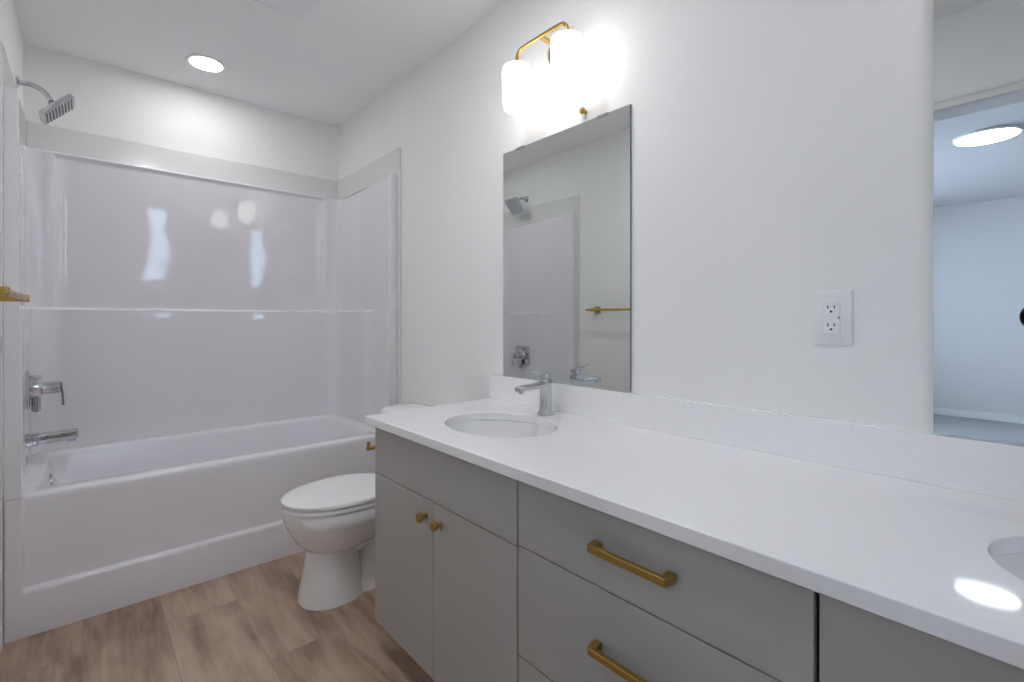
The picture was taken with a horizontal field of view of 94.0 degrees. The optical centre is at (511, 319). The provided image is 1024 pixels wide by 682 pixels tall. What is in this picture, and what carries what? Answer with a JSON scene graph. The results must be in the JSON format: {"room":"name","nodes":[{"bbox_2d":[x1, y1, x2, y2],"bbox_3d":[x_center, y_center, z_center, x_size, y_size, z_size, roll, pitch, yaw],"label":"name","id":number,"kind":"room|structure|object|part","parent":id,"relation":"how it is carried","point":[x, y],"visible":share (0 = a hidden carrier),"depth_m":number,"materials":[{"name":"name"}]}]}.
{"room":"bathroom","nodes":[
{"label":"bathroom","id":0,"kind":"room"},
{"bbox_2d":[0,0,22,107],"bbox_3d":[-0.828,-0.099,0.501,0.120,2.438,4.830,0,0,-42],"label":"wall","id":1,"kind":"structure","parent":0,"point":[10,33],"depth_m":1.95,"materials":[{"name":"white paint"}]},
{"bbox_2d":[0,627,2,656],"bbox_3d":[-1.120,1.080,0.928,0.013,0.080,1.837,0,0,-42],"label":"baseboard","id":2,"kind":"structure","parent":1,"relation":"attached to","point":[1,628],"depth_m":1.60,"materials":[{"name":"white paint"}]},
{"bbox_2d":[0,286,29,301],"bbox_3d":[-1.409,-0.067,1.309,0.088,0.048,0.630,0,0,-42],"label":"towel bar","id":3,"kind":"object","parent":1,"relation":"attached to","point":[6,294],"visible":1,"depth_m":1.35,"materials":[{"name":"gold metal"}]},
{"bbox_2d":[15,76,74,124],"bbox_3d":[-2.058,-0.960,2.110,0.187,0.165,0.150,0,0,-42],"label":"shower","id":4,"kind":"object","parent":1,"relation":"attached to","point":[56,109],"visible":0.99,"depth_m":2.10,"materials":[{"name":"silver metal"}]},
{"bbox_3d":[-2.081,-0.996,2.083,0.116,0.068,0.022,0,0,-42],"label":"arm","id":5,"kind":"part","parent":4,"relation":"part of","materials":[{"name":"silver metal"}]},
{"bbox_2d":[23,42,337,180],"bbox_3d":[-1.793,-0.099,2.810,1.515,2.438,0.100,0,0,-42],"label":"wall","id":6,"kind":"structure","parent":0,"point":[111,101],"depth_m":2.65,"materials":[{"name":"white paint"}]},
{"bbox_2d":[0,550,434,681],"bbox_3d":[-0.225,1.160,1.039,1.735,0.080,4.830,0,0,-42],"label":"floor","id":7,"kind":"structure","parent":0,"point":[250,624],"depth_m":1.65,"materials":[{"name":"brown wood"}]},
{"bbox_2d":[4,413,375,643],"bbox_3d":[-1.472,0.874,2.444,1.479,0.492,0.823,0,0,-42],"label":"bathtub","id":8,"kind":"object","parent":7,"relation":"on","point":[100,528],"visible":0.88,"depth_m":2.00,"materials":[{"name":"white plastic"}]},
{"bbox_3d":[-2.013,0.715,2.091,0.010,0.070,0.070,-6,4,-42],"label":"overflow plate","id":9,"kind":"part","parent":8,"relation":"part of","materials":[{"name":"silver metal"}]},
{"bbox_2d":[0,41,400,643],"bbox_3d":[-1.465,0.088,2.443,1.512,2.063,0.880,0,0,-42],"label":"tub surround","id":10,"kind":"object","parent":7,"relation":"on","point":[171,291],"visible":0.98,"depth_m":2.62,"materials":[{"name":"white plastic"}]},
{"bbox_2d":[26,370,64,411],"bbox_3d":[-2.062,0.316,2.114,0.117,0.181,0.160,0,0,-42],"label":"shower valve","id":11,"kind":"object","parent":10,"relation":"attached to","point":[35,386],"visible":1,"depth_m":2.08,"materials":[{"name":"silver metal"}]},
{"bbox_3d":[-2.102,0.305,2.078,0.009,0.160,0.160,0,0,-42],"label":"plate","id":12,"kind":"part","parent":11,"relation":"part of","materials":[{"name":"silver metal"}]},
{"bbox_3d":[-2.025,0.334,2.147,0.018,0.106,0.028,0,0,-42],"label":"lever","id":13,"kind":"part","parent":11,"relation":"part of","materials":[{"name":"silver metal"}]},
{"bbox_2d":[27,428,77,447],"bbox_3d":[-2.045,0.527,2.129,0.164,0.056,0.058,0,0,-42],"label":"tub spout","id":14,"kind":"object","parent":10,"relation":"attached to","point":[33,439],"visible":1,"depth_m":2.11,"materials":[{"name":"silver metal"}]},
{"bbox_2d":[281,402,431,610],"bbox_3d":[-0.616,0.770,2.071,0.714,0.699,0.454,0,0,-42],"label":"toilet","id":15,"kind":"object","parent":7,"relation":"on","point":[332,519],"visible":0.51,"depth_m":1.87,"materials":[{"name":"white ceramic"}]},
{"bbox_3d":[-0.712,0.736,1.985,0.454,0.017,0.358,0,0,-42],"label":"seat","id":16,"kind":"part","parent":15,"relation":"part of","materials":[{"name":"white plastic"}]},
{"bbox_3d":[-0.708,0.722,1.989,0.468,0.042,0.358,0,0,-42],"label":"lid","id":17,"kind":"part","parent":15,"relation":"part of","materials":[{"name":"white plastic"}]},
{"bbox_3d":[-0.438,0.440,2.230,0.236,0.037,0.454,0,0,-42],"label":"tank lid","id":18,"kind":"part","parent":15,"relation":"part of","materials":[{"name":"white ceramic"}]},
{"bbox_2d":[375,427,518,681],"bbox_3d":[-0.031,0.742,1.534,0.584,0.757,0.720,0,0,-42],"label":"base cabinet","id":19,"kind":"object","parent":7,"relation":"on","point":[446,526],"visible":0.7,"depth_m":1.30,"materials":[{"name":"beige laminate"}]},
{"bbox_2d":[366,442,374,450],"bbox_3d":[-0.455,0.464,1.708,0.094,0.046,0.105,0,0,-42],"label":"paper holder","id":20,"kind":"object","parent":19,"relation":"attached to","point":[368,447],"visible":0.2,"depth_m":1.71,"materials":[{"name":"gold metal"}]},
{"bbox_3d":[-0.338,0.773,1.497,0.019,0.502,0.363,0,0,-42],"label":"door","id":21,"kind":"part","parent":19,"relation":"part of","materials":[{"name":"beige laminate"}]},
{"bbox_3d":[-0.258,0.568,1.371,0.029,0.029,0.029,0,0,-42],"label":"knob","id":22,"kind":"part","parent":19,"relation":"part of","materials":[{"name":"gold metal"}]},
{"bbox_3d":[-0.208,0.568,1.315,0.029,0.029,0.029,0,0,-42],"label":"knob","id":23,"kind":"part","parent":19,"relation":"part of","materials":[{"name":"gold metal"}]},
{"bbox_3d":[-0.220,0.443,1.365,0.019,0.152,0.717,0,0,-42],"label":"false drawer","id":24,"kind":"part","parent":19,"relation":"part of","materials":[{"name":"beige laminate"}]},
{"bbox_3d":[-0.099,0.773,1.229,0.019,0.502,0.352,0,0,-42],"label":"door","id":25,"kind":"part","parent":19,"relation":"part of","materials":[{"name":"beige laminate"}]},
{"bbox_2d":[365,398,1023,669],"bbox_3d":[0.410,0.348,1.050,0.570,0.028,2.120,0,0,-42],"label":"countertop","id":26,"kind":"structure","parent":19,"relation":"on","point":[919,556],"depth_m":0.84,"materials":[{"name":"white stone"}]},
{"bbox_2d":[448,420,553,437],"bbox_3d":[-0.039,0.442,1.531,0.363,0.159,0.453,0,0,-42],"label":"sink","id":27,"kind":"object","parent":26,"relation":"in","point":[489,428],"visible":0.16,"depth_m":1.70,"materials":[{"name":"white ceramic"}]},
{"bbox_2d":[515,370,554,415],"bbox_3d":[0.077,0.253,1.637,0.162,0.162,0.048,0,0,-42],"label":"faucet","id":28,"kind":"object","parent":26,"relation":"on","point":[544,384],"visible":1,"depth_m":1.65,"materials":[{"name":"silver metal"}]},
{"bbox_3d":[0.068,0.234,1.629,0.136,0.031,0.030,0,0,-42],"label":"spout","id":29,"kind":"part","parent":28,"relation":"part of","materials":[{"name":"silver metal"}]},
{"bbox_3d":[0.096,0.190,1.654,0.095,0.036,0.034,0,0,-42],"label":"lever","id":30,"kind":"part","parent":28,"relation":"part of","materials":[{"name":"silver metal"}]},
{"bbox_2d":[993,553,1023,580],"bbox_3d":[0.834,0.442,0.553,0.363,0.159,0.453,0,0,-42],"label":"sink","id":31,"kind":"object","parent":26,"relation":"in","point":[1013,563],"visible":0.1,"depth_m":0.74,"materials":[{"name":"white ceramic"}]},
{"bbox_2d":[518,481,819,681],"bbox_3d":[0.407,0.742,1.041,0.586,0.757,0.593,0,0,-42],"label":"base cabinet","id":32,"kind":"object","parent":7,"relation":"on","point":[603,597],"visible":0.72,"depth_m":0.84,"materials":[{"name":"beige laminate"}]},
{"bbox_3d":[0.218,0.895,0.873,0.019,0.257,0.592,0,0,-42],"label":"drawer","id":33,"kind":"part","parent":32,"relation":"part of","materials":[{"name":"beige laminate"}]},
{"bbox_3d":[0.206,0.625,0.849,0.032,0.014,0.173,0,0,-42],"label":"handle","id":34,"kind":"part","parent":32,"relation":"part of","materials":[{"name":"gold metal"}]},
{"bbox_3d":[0.206,0.432,0.849,0.032,0.014,0.173,0,0,-42],"label":"handle","id":35,"kind":"part","parent":32,"relation":"part of","materials":[{"name":"gold metal"}]},
{"bbox_3d":[0.218,0.640,0.873,0.019,0.248,0.592,0,0,-42],"label":"drawer","id":36,"kind":"part","parent":32,"relation":"part of","materials":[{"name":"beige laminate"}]},
{"bbox_2d":[820,594,1023,681],"bbox_3d":[0.848,0.742,0.549,0.584,0.757,0.720,0,0,-42],"label":"base cabinet","id":37,"kind":"object","parent":7,"relation":"on","point":[857,644],"visible":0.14,"depth_m":0.59,"materials":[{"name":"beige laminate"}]},
{"bbox_2d":[13,0,503,126],"bbox_3d":[-0.225,-1.368,1.039,1.735,0.100,4.830,0,0,-42],"label":"ceiling","id":38,"kind":"structure","parent":0,"point":[326,67],"depth_m":2.26,"materials":[{"name":"white paint"}]},
{"bbox_2d":[185,54,225,72],"bbox_3d":[-1.576,-1.314,2.460,0.178,0.006,0.178,0,0,-42],"label":"recessed light","id":39,"kind":"object","parent":38,"relation":"in","point":[204,63],"visible":1,"depth_m":2.45,"materials":[{"name":"white paint"}]},
{"bbox_2d":[190,57,221,70],"bbox_3d":[-1.576,-1.315,2.460,0.143,0.004,0.143,0,0,-42],"label":"diffuser","id":40,"kind":"object","parent":39,"relation":"attached to","point":[200,63],"depth_m":2.46,"materials":[{"name":"white plastic"}]},
{"bbox_2d":[255,0,321,19],"bbox_3d":[-0.914,-1.305,1.865,0.330,0.026,0.330,0,0,-42],"label":"exhaust fan","id":41,"kind":"object","parent":38,"relation":"attached to","point":[301,9],"visible":1,"depth_m":1.97,"materials":[{"name":"white plastic"}]},
{"bbox_2d":[338,0,932,432],"bbox_3d":[0.385,-0.099,1.583,0.100,2.438,4.830,0,0,-42],"label":"wall","id":42,"kind":"structure","parent":0,"point":[782,150],"depth_m":1.31,"materials":[{"name":"white paint"}]},
{"bbox_2d":[502,21,583,114],"bbox_3d":[0.123,-0.896,1.671,0.173,0.272,0.352,0,0,-42],"label":"sconce","id":43,"kind":"object","parent":42,"relation":"attached to","point":[566,49],"visible":1,"depth_m":1.57,"materials":[{"name":"white glass"}]},
{"bbox_3d":[0.019,-0.842,1.740,0.110,0.164,0.110,0,0,-42],"label":"lamp shade","id":44,"kind":"part","parent":43,"relation":"part of","materials":[{"name":"white glass"}]},
{"bbox_3d":[0.136,-0.974,1.683,0.099,0.024,0.017,0,0,-42],"label":"arm","id":45,"kind":"part","parent":43,"relation":"part of","materials":[{"name":"gold metal"}]},
{"bbox_3d":[0.180,-0.842,1.560,0.110,0.164,0.110,0,0,-42],"label":"lamp shade","id":46,"kind":"part","parent":43,"relation":"part of","materials":[{"name":"white glass"}]},
{"bbox_2d":[503,104,630,391],"bbox_3d":[0.171,-0.225,1.740,0.010,0.915,0.615,0,0,-42],"label":"wall mirror","id":47,"kind":"object","parent":42,"relation":"attached to","point":[567,193],"visible":1,"depth_m":1.69,"materials":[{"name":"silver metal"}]},
{"bbox_2d":[579,107,587,113],"bbox_3d":[0.247,-0.716,1.644,0.024,0.023,0.023,0,0,-42],"label":"peg","id":48,"kind":"object","parent":42,"relation":"attached to","point":[582,110],"visible":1,"depth_m":1.64,"materials":[{"name":"gold metal"}]},
{"bbox_2d":[489,374,1023,502],"bbox_3d":[0.616,0.283,1.233,0.020,0.101,2.120,0,0,-42],"label":"backsplash","id":49,"kind":"structure","parent":42,"relation":"attached to","point":[983,467],"depth_m":1.12,"materials":[{"name":"white stone"}]},
{"bbox_2d":[812,290,852,345],"bbox_3d":[0.739,-0.003,1.103,0.011,0.127,0.082,0,0,-42],"label":"power outlet","id":50,"kind":"object","parent":42,"relation":"attached to","point":[832,310],"visible":1,"depth_m":1.10,"materials":[{"name":"white plastic"}]},
{"bbox_2d":[823,302,839,332],"bbox_3d":[0.737,-0.003,1.101,0.004,0.071,0.034,0,0,-42],"label":"receptacle","id":51,"kind":"object","parent":50,"relation":"attached to","point":[831,310],"depth_m":1.10,"materials":[{"name":"white plastic"}]},
{"bbox_2d":[933,0,1023,445],"bbox_3d":[1.062,-0.225,0.741,0.010,0.915,0.615,0,0,-42],"label":"wall mirror","id":52,"kind":"object","parent":42,"relation":"attached to","point":[978,45],"visible":1,"depth_m":0.92,"materials":[{"name":"silver metal"}]}
]}

